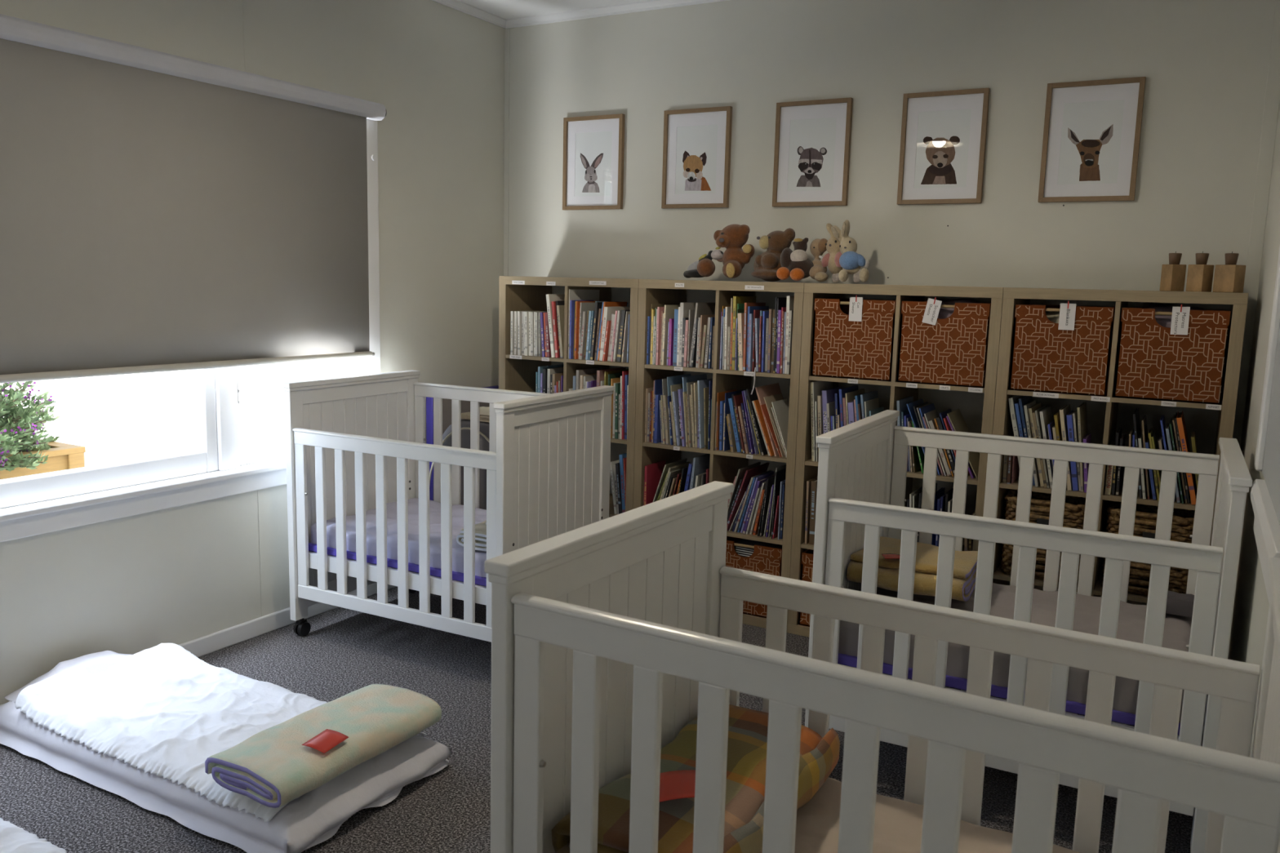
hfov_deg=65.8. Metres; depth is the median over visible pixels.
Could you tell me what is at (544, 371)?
book
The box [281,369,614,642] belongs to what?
cot
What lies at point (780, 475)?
book
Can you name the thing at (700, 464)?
book
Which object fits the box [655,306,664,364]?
book
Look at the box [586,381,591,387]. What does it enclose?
book
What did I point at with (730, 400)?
book
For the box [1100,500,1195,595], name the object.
woven basket
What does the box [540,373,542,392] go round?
book
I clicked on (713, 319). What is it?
book
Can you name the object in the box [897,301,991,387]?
fabric bin
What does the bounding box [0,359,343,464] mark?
ground
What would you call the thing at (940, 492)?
book
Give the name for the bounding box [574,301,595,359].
book
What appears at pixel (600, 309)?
book
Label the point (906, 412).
book
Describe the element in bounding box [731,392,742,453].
book
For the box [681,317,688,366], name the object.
book
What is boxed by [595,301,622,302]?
book
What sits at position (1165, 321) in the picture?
linens
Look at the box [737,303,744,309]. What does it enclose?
book
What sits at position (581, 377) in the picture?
book
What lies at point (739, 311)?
book
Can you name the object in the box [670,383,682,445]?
book
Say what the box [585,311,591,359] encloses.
book
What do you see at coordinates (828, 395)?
book
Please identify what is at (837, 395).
book
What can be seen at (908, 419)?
book
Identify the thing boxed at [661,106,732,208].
framed print
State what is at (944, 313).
linens
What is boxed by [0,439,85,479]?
planter box
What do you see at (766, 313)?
book
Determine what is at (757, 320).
book
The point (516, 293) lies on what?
cube bookcase
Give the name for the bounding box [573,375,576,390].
book
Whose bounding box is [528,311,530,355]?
book
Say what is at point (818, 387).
book
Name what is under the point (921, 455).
book
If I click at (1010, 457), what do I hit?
book
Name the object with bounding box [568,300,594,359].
book
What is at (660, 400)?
book
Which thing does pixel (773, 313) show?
book
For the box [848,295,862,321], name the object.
paper tag
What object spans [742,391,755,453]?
book
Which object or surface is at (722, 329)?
book
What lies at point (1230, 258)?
votive candle
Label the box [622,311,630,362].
book
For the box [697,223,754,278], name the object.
teddy bear
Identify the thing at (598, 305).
book
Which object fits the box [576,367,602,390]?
book
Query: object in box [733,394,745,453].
book
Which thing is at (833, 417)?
book
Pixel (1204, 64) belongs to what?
wall
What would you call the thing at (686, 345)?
book
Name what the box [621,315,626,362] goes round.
book
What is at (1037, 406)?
book
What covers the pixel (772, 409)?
book
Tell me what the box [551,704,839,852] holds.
folded blanket
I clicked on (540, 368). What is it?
book
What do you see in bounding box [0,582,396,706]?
baseboard
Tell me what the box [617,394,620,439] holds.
book
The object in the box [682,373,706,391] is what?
book
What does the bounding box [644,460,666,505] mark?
book
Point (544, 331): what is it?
book
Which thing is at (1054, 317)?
linens
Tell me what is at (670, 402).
book
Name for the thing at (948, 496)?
book
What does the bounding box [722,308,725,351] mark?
book
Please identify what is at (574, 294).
book
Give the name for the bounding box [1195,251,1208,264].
votive candle
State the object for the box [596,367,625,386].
book
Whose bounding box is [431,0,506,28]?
trim
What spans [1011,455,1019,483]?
book
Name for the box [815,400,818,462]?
book
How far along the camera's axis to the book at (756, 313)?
4.15 m
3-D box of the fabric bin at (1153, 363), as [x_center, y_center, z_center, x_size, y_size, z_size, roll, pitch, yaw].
[1.900,-0.263,3.535,0.326,0.313,0.359,6,9,29]
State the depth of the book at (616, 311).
4.47 m
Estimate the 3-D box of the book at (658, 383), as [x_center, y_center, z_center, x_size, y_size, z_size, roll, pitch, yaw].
[0.113,-0.078,4.505,0.006,0.282,0.198,6,9,29]
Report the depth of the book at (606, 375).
4.55 m
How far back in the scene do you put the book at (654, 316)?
4.37 m
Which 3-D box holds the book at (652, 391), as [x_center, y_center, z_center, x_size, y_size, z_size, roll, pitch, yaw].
[0.097,-0.054,4.509,0.005,0.233,0.172,6,9,29]
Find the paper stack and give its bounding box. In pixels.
[461,412,489,422]
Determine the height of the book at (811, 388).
0.326 m
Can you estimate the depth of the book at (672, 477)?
4.42 m
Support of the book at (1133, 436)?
on the cube bookcase at (1002, 423)
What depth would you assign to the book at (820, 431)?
4.04 m
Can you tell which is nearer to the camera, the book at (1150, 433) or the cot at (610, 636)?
the cot at (610, 636)
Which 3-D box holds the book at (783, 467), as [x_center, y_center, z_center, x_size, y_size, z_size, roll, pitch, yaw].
[0.619,0.311,4.291,0.024,0.302,0.236,6,9,29]
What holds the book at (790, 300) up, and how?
on the cube bookcase at (724, 466)
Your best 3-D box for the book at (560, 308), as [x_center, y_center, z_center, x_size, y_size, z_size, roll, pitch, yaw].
[-0.328,-0.453,4.696,0.039,0.245,0.189,6,9,29]
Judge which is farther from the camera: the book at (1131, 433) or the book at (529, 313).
the book at (529, 313)
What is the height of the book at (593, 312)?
0.226 m
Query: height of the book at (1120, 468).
0.205 m
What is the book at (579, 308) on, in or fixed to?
on the cube bookcase at (516, 293)
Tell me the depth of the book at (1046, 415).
3.63 m
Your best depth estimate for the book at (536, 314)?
4.68 m
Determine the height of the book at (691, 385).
0.276 m
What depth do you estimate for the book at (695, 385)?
4.32 m
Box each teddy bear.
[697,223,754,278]
[751,227,795,281]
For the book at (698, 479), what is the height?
0.229 m
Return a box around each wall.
[0,0,504,705]
[508,0,1275,605]
[1227,102,1279,757]
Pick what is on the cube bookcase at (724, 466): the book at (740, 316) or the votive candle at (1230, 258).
the book at (740, 316)
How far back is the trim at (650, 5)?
4.72 m
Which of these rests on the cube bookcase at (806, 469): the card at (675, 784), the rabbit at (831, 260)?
the rabbit at (831, 260)
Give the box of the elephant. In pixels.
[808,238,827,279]
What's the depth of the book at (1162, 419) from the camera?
3.47 m
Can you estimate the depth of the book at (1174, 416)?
3.42 m
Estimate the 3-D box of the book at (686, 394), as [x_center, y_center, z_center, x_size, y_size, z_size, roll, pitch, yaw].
[0.247,-0.035,4.402,0.030,0.233,0.162,6,9,29]
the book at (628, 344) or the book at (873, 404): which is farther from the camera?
the book at (628, 344)
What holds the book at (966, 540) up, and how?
on the cube bookcase at (806, 469)
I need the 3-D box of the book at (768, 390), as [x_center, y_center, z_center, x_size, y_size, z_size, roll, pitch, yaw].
[0.591,-0.034,4.274,0.109,0.285,0.251,6,9,29]
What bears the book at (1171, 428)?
on the cube bookcase at (1002, 423)
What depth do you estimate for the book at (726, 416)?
4.25 m
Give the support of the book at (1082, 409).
on the cube bookcase at (1002, 423)
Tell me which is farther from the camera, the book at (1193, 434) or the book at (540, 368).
the book at (540, 368)
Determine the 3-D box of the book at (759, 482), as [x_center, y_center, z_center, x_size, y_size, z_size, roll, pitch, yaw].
[0.524,0.335,4.318,0.070,0.240,0.199,6,9,29]
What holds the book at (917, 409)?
on the cube bookcase at (806, 469)
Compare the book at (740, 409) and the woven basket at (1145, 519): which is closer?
the woven basket at (1145, 519)
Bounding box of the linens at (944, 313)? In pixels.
[937,297,981,319]
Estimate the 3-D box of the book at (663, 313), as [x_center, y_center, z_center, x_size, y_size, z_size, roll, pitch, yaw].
[0.139,-0.393,4.426,0.007,0.227,0.167,7,10,29]
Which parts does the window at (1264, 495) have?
sill, architrave, panel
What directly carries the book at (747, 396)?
on the cube bookcase at (724, 466)
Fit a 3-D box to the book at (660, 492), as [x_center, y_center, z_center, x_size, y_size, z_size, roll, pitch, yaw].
[0.127,0.306,4.535,0.085,0.217,0.165,6,9,29]
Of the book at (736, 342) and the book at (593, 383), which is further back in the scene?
the book at (593, 383)
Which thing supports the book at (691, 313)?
on the cube bookcase at (724, 466)
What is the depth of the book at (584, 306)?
4.56 m
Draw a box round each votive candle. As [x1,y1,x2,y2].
[1168,251,1182,264]
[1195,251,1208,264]
[1224,251,1239,264]
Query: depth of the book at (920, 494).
3.88 m
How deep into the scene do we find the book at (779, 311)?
4.08 m
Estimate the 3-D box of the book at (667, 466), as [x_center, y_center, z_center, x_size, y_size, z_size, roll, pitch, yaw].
[0.127,0.283,4.552,0.088,0.258,0.213,6,9,29]
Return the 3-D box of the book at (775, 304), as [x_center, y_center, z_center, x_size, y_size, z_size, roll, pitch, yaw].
[0.613,-0.389,4.188,0.007,0.312,0.226,5,9,29]
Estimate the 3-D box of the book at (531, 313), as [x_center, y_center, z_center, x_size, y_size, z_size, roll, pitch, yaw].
[-0.477,-0.448,4.764,0.013,0.208,0.150,5,9,29]
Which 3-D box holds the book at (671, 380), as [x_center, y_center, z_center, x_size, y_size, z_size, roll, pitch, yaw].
[0.184,-0.082,4.489,0.029,0.299,0.229,6,9,29]
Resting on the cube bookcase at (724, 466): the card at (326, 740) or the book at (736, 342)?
the book at (736, 342)
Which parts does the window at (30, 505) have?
sash, sill, architrave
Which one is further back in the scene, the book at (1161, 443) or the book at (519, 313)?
the book at (519, 313)
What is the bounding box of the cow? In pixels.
[683,246,723,278]
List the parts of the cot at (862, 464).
post, cap rail, panel, post, mattress, rail, rail, rail, panel, post, post, cap rail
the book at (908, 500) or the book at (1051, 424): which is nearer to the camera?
the book at (1051, 424)
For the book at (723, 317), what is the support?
on the cube bookcase at (724, 466)
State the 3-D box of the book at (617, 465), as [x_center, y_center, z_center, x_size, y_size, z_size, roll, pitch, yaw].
[-0.056,0.279,4.619,0.037,0.238,0.176,6,9,29]
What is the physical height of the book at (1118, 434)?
0.225 m
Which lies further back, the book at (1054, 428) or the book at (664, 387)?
the book at (664, 387)
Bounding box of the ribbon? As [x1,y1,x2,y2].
[751,367,755,394]
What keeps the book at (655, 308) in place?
on the cube bookcase at (724, 466)
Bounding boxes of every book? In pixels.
[510,311,514,355]
[514,311,517,355]
[517,311,526,355]
[521,311,534,355]
[523,311,544,355]
[524,311,543,355]
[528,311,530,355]
[530,311,533,355]
[533,311,540,355]
[534,312,538,356]
[535,372,537,392]
[537,364,563,392]
[538,312,542,356]
[540,311,547,356]
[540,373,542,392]
[542,312,546,356]
[542,367,557,393]
[545,312,551,357]
[546,293,564,357]
[546,367,563,393]
[550,374,552,393]
[551,301,559,357]
[551,373,563,393]
[555,300,564,357]
[556,305,564,358]
[558,380,560,392]
[560,375,563,392]
[568,288,599,359]
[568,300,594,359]
[573,301,576,358]
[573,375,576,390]
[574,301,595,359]
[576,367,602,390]
[577,308,580,359]
[578,302,595,359]
[579,311,587,359]
[579,373,596,389]
[583,310,594,359]
[583,374,596,388]
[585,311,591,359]
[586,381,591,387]
[587,311,594,359]
[590,302,602,360]
[591,380,596,387]
[594,308,601,359]
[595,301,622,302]
[595,302,627,360]
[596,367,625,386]
[597,302,626,360]
[599,306,629,360]
[602,320,611,361]
[604,368,628,385]
[607,314,615,361]
[608,372,622,386]
[609,459,619,514]
[610,310,617,361]
[610,377,620,437]
[612,382,620,438]
[613,310,621,361]
[613,463,618,514]
[614,382,620,439]
[615,462,622,514]
[616,309,630,361]
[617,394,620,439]
[619,375,622,439]
[619,453,626,512]
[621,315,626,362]
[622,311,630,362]
[622,370,628,439]
[623,457,626,500]
[624,374,628,439]
[626,314,630,362]
[626,385,628,425]
[644,387,653,442]
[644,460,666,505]
[646,315,650,364]
[647,392,650,441]
[649,303,673,353]
[649,308,654,364]
[649,391,652,442]
[650,309,654,364]
[650,391,653,442]
[652,315,654,364]
[652,380,654,442]
[652,457,687,502]
[653,307,657,357]
[653,308,657,364]
[653,377,666,442]
[653,393,662,443]
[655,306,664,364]
[656,474,666,501]
[659,311,664,364]
[659,400,662,444]
[659,461,690,500]
[660,313,663,364]
[660,395,664,444]
[662,304,679,364]
[662,378,667,444]
[662,394,670,444]
[662,466,687,498]
[665,475,677,497]
[666,321,669,365]
[666,373,690,444]
[666,395,673,444]
[667,318,674,365]
[668,477,676,497]
[669,401,675,445]
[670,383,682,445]
[671,391,680,445]
[672,309,678,365]
[672,472,681,495]
[676,306,679,366]
[676,388,682,445]
[677,388,685,446]
[678,302,702,366]
[678,466,688,493]
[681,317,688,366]
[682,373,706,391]
[682,391,688,447]
[683,320,688,367]
[684,393,689,447]
[684,462,693,491]
[686,381,697,447]
[687,309,695,367]
[688,302,715,367]
[689,395,693,442]
[690,319,698,367]
[690,384,695,447]
[690,453,710,488]
[693,382,697,447]
[694,472,706,488]
[696,317,700,368]
[697,314,715,368]
[697,377,712,448]
[697,412,699,447]
[699,324,707,368]
[702,473,706,485]
[703,316,715,368]
[703,386,709,448]
[706,468,709,484]
[707,380,712,448]
[708,317,715,368]
[710,399,711,437]
[711,325,714,368]
[715,401,717,450]
[716,389,736,450]
[719,311,722,368]
[719,400,724,450]
[720,315,723,369]
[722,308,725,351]
[722,316,724,369]
[723,403,724,450]
[724,306,730,369]
[724,389,746,451]
[725,416,731,451]
[726,413,737,452]
[726,462,769,531]
[727,326,730,369]
[727,462,760,516]
[727,478,743,522]
[728,398,741,452]
[728,491,746,531]
[729,297,733,369]
[730,312,733,369]
[731,296,755,369]
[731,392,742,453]
[732,485,748,531]
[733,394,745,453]
[733,470,772,532]
[734,318,737,370]
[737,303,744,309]
[737,309,744,370]
[737,312,744,370]
[737,405,749,453]
[737,470,771,532]
[740,471,774,533]
[741,402,751,453]
[742,302,765,371]
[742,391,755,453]
[742,473,775,533]
[743,390,759,454]
[746,306,768,371]
[746,385,768,455]
[746,395,761,454]
[746,400,759,453]
[746,486,761,534]
[747,313,753,371]
[749,481,765,534]
[751,309,768,371]
[751,400,769,456]
[752,488,764,535]
[753,400,773,456]
[755,318,759,371]
[755,382,782,456]
[757,480,767,536]
[758,315,762,372]
[760,404,782,457]
[760,475,775,537]
[761,311,768,372]
[763,486,772,536]
[764,318,768,372]
[764,393,785,457]
[765,484,774,537]
[767,309,773,373]
[768,408,786,457]
[768,464,786,537]
[770,309,774,373]
[771,398,789,454]
[771,407,786,457]
[771,468,786,538]
[772,495,779,538]
[773,297,786,373]
[775,297,786,373]
[776,310,781,373]
[777,480,785,539]
[779,306,786,373]
[780,311,786,373]
[780,484,785,539]
[782,311,786,373]
[784,296,794,373]
[786,310,793,374]
[804,475,817,544]
[808,478,817,545]
[810,380,832,461]
[812,381,831,461]
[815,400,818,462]
[817,395,823,452]
[822,386,844,433]
[826,401,835,431]
[831,414,835,431]
[832,415,835,430]
[835,392,839,428]
[837,414,840,427]
[839,385,858,426]
[842,397,846,426]
[845,388,864,425]
[847,400,855,423]
[853,399,857,421]
[854,391,873,421]
[857,403,862,420]
[860,391,878,418]
[864,397,879,417]
[869,406,884,416]
[896,395,913,426]
[901,409,909,426]
[904,413,910,471]
[906,398,924,455]
[906,416,911,471]
[906,497,909,506]
[907,420,913,471]
[909,422,920,472]
[909,486,922,507]
[911,421,924,473]
[912,489,922,508]
[913,401,928,428]
[916,402,937,475]
[916,491,922,542]
[919,403,941,475]
[922,416,944,475]
[924,408,946,475]
[928,419,951,475]
[931,487,944,546]
[933,416,954,476]
[935,497,940,546]
[936,416,955,475]
[937,488,952,546]
[939,408,955,462]
[943,417,969,475]
[944,488,953,511]
[946,408,979,479]
[946,415,975,479]
[947,498,952,512]
[964,537,968,551]
[968,511,975,551]
[1002,454,1008,482]
[1006,455,1013,484]
[1008,395,1023,466]
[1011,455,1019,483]
[1014,401,1024,437]
[1018,395,1035,485]
[1023,400,1039,487]
[1027,402,1044,486]
[1031,411,1047,488]
[1035,404,1049,488]
[1040,405,1053,488]
[1047,419,1054,465]
[1052,425,1057,439]
[1053,411,1066,488]
[1059,404,1072,490]
[1066,409,1079,490]
[1072,409,1080,491]
[1077,401,1087,492]
[1083,433,1091,492]
[1104,440,1115,494]
[1111,426,1122,495]
[1115,433,1125,495]
[1128,427,1133,447]
[1132,431,1135,447]
[1133,408,1142,498]
[1137,434,1146,498]
[1141,415,1151,499]
[1145,437,1156,499]
[1148,426,1159,500]
[1151,431,1161,490]
[1158,435,1164,449]
[1160,414,1175,502]
[1165,422,1180,502]
[1169,417,1184,503]
[1172,414,1187,503]
[1174,412,1190,503]
[1176,410,1196,504]
[1191,431,1199,489]
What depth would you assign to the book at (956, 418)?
3.85 m
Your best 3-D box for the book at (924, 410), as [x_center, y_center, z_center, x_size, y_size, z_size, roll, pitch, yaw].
[1.174,0.047,3.924,0.096,0.254,0.219,6,9,29]
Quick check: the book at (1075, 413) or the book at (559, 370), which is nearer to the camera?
the book at (1075, 413)
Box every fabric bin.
[725,536,782,617]
[798,549,813,626]
[811,297,896,381]
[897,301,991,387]
[1008,304,1115,396]
[1113,306,1231,404]
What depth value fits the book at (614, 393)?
4.52 m
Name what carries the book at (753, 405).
on the cube bookcase at (724, 466)
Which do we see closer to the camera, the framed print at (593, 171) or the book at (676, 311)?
the book at (676, 311)
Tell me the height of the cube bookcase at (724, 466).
1.468 m
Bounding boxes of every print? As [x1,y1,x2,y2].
[562,113,625,210]
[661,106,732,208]
[772,97,853,206]
[897,87,990,204]
[1037,76,1146,202]
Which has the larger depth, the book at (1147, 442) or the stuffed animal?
the stuffed animal
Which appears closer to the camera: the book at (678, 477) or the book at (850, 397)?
the book at (850, 397)
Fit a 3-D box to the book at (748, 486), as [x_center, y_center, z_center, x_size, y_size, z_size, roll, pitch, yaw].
[0.473,0.344,4.334,0.069,0.216,0.162,6,9,29]
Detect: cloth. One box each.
[479,406,489,415]
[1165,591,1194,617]
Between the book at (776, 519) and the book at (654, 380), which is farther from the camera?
the book at (654, 380)
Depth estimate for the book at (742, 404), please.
4.20 m
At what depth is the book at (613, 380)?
4.54 m
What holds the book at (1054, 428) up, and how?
on the cube bookcase at (1002, 423)
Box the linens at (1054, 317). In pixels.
[1045,311,1059,323]
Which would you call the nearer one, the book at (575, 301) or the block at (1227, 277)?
the block at (1227, 277)
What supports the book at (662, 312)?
on the cube bookcase at (724, 466)
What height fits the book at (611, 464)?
0.239 m
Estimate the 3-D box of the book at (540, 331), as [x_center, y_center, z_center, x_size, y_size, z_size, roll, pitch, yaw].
[-0.439,-0.444,4.752,0.009,0.207,0.155,5,9,29]
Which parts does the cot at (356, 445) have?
post, cap rail, panel, rail, rail, mattress, post, rail, post, cap rail, panel, post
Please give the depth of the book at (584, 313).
4.55 m
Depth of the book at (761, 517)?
4.21 m
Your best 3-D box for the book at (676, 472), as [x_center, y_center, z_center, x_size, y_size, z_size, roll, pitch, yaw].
[0.145,0.304,4.503,0.068,0.230,0.162,6,9,29]
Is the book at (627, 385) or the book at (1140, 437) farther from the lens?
the book at (627, 385)
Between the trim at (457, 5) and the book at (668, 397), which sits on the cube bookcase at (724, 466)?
the book at (668, 397)
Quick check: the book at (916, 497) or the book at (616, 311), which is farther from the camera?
the book at (616, 311)
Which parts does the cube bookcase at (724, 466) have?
panel, shelf, shelf, panel, shelf, panel, panel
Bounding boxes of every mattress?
[0,643,451,852]
[0,817,66,852]
[308,497,486,586]
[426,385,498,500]
[794,777,1079,852]
[837,582,1191,735]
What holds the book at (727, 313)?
on the cube bookcase at (724, 466)
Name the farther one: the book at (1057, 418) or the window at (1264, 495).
the book at (1057, 418)
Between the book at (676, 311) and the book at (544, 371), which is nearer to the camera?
the book at (676, 311)
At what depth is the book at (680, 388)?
4.36 m
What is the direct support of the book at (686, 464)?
on the cube bookcase at (724, 466)
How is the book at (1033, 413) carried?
on the cube bookcase at (1002, 423)
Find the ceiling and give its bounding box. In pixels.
[458,0,649,19]
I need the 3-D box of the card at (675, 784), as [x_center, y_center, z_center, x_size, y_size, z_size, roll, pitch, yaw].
[0.066,0.598,1.646,0.085,0.011,0.085,1,8,-6]
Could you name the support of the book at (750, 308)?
on the cube bookcase at (724, 466)
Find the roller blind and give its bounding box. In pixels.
[0,13,386,383]
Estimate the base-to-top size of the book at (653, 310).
0.242 m
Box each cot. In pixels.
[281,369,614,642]
[484,480,1279,852]
[804,409,1252,852]
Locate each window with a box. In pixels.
[0,119,380,542]
[1249,246,1279,603]
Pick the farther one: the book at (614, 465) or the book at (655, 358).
the book at (614, 465)
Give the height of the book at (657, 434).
0.217 m
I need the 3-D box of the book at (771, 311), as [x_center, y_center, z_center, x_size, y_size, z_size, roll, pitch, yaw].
[0.585,-0.365,4.188,0.010,0.263,0.199,5,9,29]
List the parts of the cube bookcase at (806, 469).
panel, panel, shelf, shelf, shelf, panel, panel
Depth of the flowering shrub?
4.33 m
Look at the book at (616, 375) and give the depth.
4.54 m
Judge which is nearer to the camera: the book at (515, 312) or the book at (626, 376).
the book at (626, 376)
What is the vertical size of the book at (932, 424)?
0.211 m
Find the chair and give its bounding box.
[429,419,488,585]
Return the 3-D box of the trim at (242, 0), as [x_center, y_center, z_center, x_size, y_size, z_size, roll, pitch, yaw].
[-1.503,-0.535,3.833,0.001,2.639,0.004,6,9,29]
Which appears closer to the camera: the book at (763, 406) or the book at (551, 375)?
the book at (763, 406)
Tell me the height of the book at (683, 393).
0.241 m
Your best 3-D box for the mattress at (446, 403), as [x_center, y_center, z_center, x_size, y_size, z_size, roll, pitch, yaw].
[-0.880,0.258,5.038,0.048,0.895,0.560,6,9,29]
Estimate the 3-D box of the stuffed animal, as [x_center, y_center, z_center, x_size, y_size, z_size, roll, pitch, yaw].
[0.639,-0.689,4.072,0.144,0.176,0.158,6,9,29]
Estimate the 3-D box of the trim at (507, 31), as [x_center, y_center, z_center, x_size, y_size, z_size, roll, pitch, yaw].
[-0.706,-0.676,5.208,0.030,2.711,0.006,6,9,29]
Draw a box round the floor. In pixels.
[0,579,1193,852]
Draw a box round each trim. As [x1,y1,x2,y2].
[242,0,262,616]
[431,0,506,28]
[503,27,510,275]
[505,0,727,28]
[1232,0,1279,448]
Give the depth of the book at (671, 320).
4.34 m
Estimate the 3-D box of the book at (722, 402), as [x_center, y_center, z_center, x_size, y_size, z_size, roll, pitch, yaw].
[0.386,-0.011,4.334,0.011,0.213,0.155,5,9,29]
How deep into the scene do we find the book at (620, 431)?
4.50 m
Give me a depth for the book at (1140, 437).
3.47 m
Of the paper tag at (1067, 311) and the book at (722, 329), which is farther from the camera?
the book at (722, 329)
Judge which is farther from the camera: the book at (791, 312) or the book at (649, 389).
the book at (649, 389)
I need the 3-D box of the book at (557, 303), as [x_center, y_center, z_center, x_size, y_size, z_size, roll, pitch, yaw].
[-0.336,-0.464,4.707,0.039,0.265,0.182,6,9,29]
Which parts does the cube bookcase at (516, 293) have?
panel, shelf, panel, shelf, shelf, panel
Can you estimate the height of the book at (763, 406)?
0.213 m
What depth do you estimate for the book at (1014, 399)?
3.67 m
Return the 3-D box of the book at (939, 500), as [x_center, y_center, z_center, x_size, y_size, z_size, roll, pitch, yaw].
[1.209,0.399,3.946,0.010,0.256,0.209,5,9,29]
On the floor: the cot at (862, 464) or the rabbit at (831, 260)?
the cot at (862, 464)
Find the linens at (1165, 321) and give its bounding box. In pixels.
[1143,303,1205,327]
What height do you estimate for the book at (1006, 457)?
0.155 m
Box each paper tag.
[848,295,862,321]
[921,297,942,325]
[1057,301,1075,330]
[1169,304,1190,334]
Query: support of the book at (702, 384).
on the cube bookcase at (724, 466)
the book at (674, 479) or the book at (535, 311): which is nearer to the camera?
the book at (674, 479)
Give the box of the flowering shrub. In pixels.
[0,381,61,471]
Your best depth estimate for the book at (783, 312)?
4.07 m
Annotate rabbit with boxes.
[814,222,842,282]
[831,219,869,282]
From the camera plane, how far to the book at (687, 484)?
4.38 m
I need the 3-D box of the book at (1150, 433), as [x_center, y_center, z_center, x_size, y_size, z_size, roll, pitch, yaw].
[1.841,0.130,3.536,0.056,0.234,0.201,6,9,29]
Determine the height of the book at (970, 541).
0.201 m
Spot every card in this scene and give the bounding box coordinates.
[302,728,348,753]
[659,769,695,802]
[881,553,900,559]
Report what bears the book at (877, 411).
on the cube bookcase at (806, 469)
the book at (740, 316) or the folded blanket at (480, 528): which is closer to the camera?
the folded blanket at (480, 528)
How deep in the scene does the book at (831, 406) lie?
4.01 m
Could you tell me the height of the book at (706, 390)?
0.265 m
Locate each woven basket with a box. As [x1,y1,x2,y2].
[1000,488,1085,584]
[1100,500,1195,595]
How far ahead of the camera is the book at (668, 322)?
4.35 m
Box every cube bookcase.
[498,275,638,517]
[632,279,804,632]
[787,282,1004,637]
[992,287,1248,603]
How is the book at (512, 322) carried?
on the cube bookcase at (516, 293)
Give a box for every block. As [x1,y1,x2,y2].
[1159,264,1186,291]
[1186,264,1213,292]
[1212,264,1245,293]
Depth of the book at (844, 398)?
3.99 m
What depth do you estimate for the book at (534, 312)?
4.70 m
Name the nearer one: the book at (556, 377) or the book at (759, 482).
the book at (759, 482)
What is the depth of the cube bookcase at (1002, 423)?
3.50 m
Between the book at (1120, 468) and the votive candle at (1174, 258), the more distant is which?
the book at (1120, 468)
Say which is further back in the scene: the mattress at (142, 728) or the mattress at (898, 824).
the mattress at (142, 728)
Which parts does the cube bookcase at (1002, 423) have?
panel, shelf, shelf, shelf, panel, panel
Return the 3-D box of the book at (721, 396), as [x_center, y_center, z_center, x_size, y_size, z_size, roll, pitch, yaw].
[0.380,-0.031,4.343,0.005,0.250,0.195,4,9,29]
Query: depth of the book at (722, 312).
4.22 m
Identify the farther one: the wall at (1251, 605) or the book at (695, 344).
the book at (695, 344)
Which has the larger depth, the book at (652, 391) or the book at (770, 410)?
the book at (652, 391)
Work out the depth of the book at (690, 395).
4.33 m
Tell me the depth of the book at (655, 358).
4.36 m
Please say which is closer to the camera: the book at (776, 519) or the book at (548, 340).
the book at (776, 519)
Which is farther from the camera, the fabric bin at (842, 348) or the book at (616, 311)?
the book at (616, 311)
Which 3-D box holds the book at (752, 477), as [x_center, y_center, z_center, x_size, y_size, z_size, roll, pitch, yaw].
[0.498,0.326,4.346,0.079,0.250,0.217,6,9,29]
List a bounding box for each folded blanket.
[456,520,486,551]
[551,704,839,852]
[846,536,977,601]
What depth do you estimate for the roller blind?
3.43 m
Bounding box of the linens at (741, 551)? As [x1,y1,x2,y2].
[733,538,782,556]
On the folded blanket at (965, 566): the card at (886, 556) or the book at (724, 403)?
the card at (886, 556)
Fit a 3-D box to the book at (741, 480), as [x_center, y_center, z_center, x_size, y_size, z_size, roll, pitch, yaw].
[0.451,0.329,4.371,0.078,0.234,0.203,6,9,29]
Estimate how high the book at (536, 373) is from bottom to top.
0.275 m
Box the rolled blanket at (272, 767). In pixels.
[204,684,441,808]
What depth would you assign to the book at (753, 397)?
4.18 m
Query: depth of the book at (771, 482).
4.21 m
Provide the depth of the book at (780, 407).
4.18 m
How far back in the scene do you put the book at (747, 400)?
4.20 m
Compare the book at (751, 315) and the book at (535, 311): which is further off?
the book at (535, 311)
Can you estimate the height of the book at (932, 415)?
0.235 m
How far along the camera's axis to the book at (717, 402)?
4.27 m
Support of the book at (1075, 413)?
on the cube bookcase at (1002, 423)
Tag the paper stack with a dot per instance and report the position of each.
(466, 415)
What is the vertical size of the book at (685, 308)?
0.277 m
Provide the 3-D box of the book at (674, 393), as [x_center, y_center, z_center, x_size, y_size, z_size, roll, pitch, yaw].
[0.206,-0.045,4.447,0.043,0.239,0.201,6,9,29]
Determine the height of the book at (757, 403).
0.230 m
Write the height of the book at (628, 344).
0.216 m

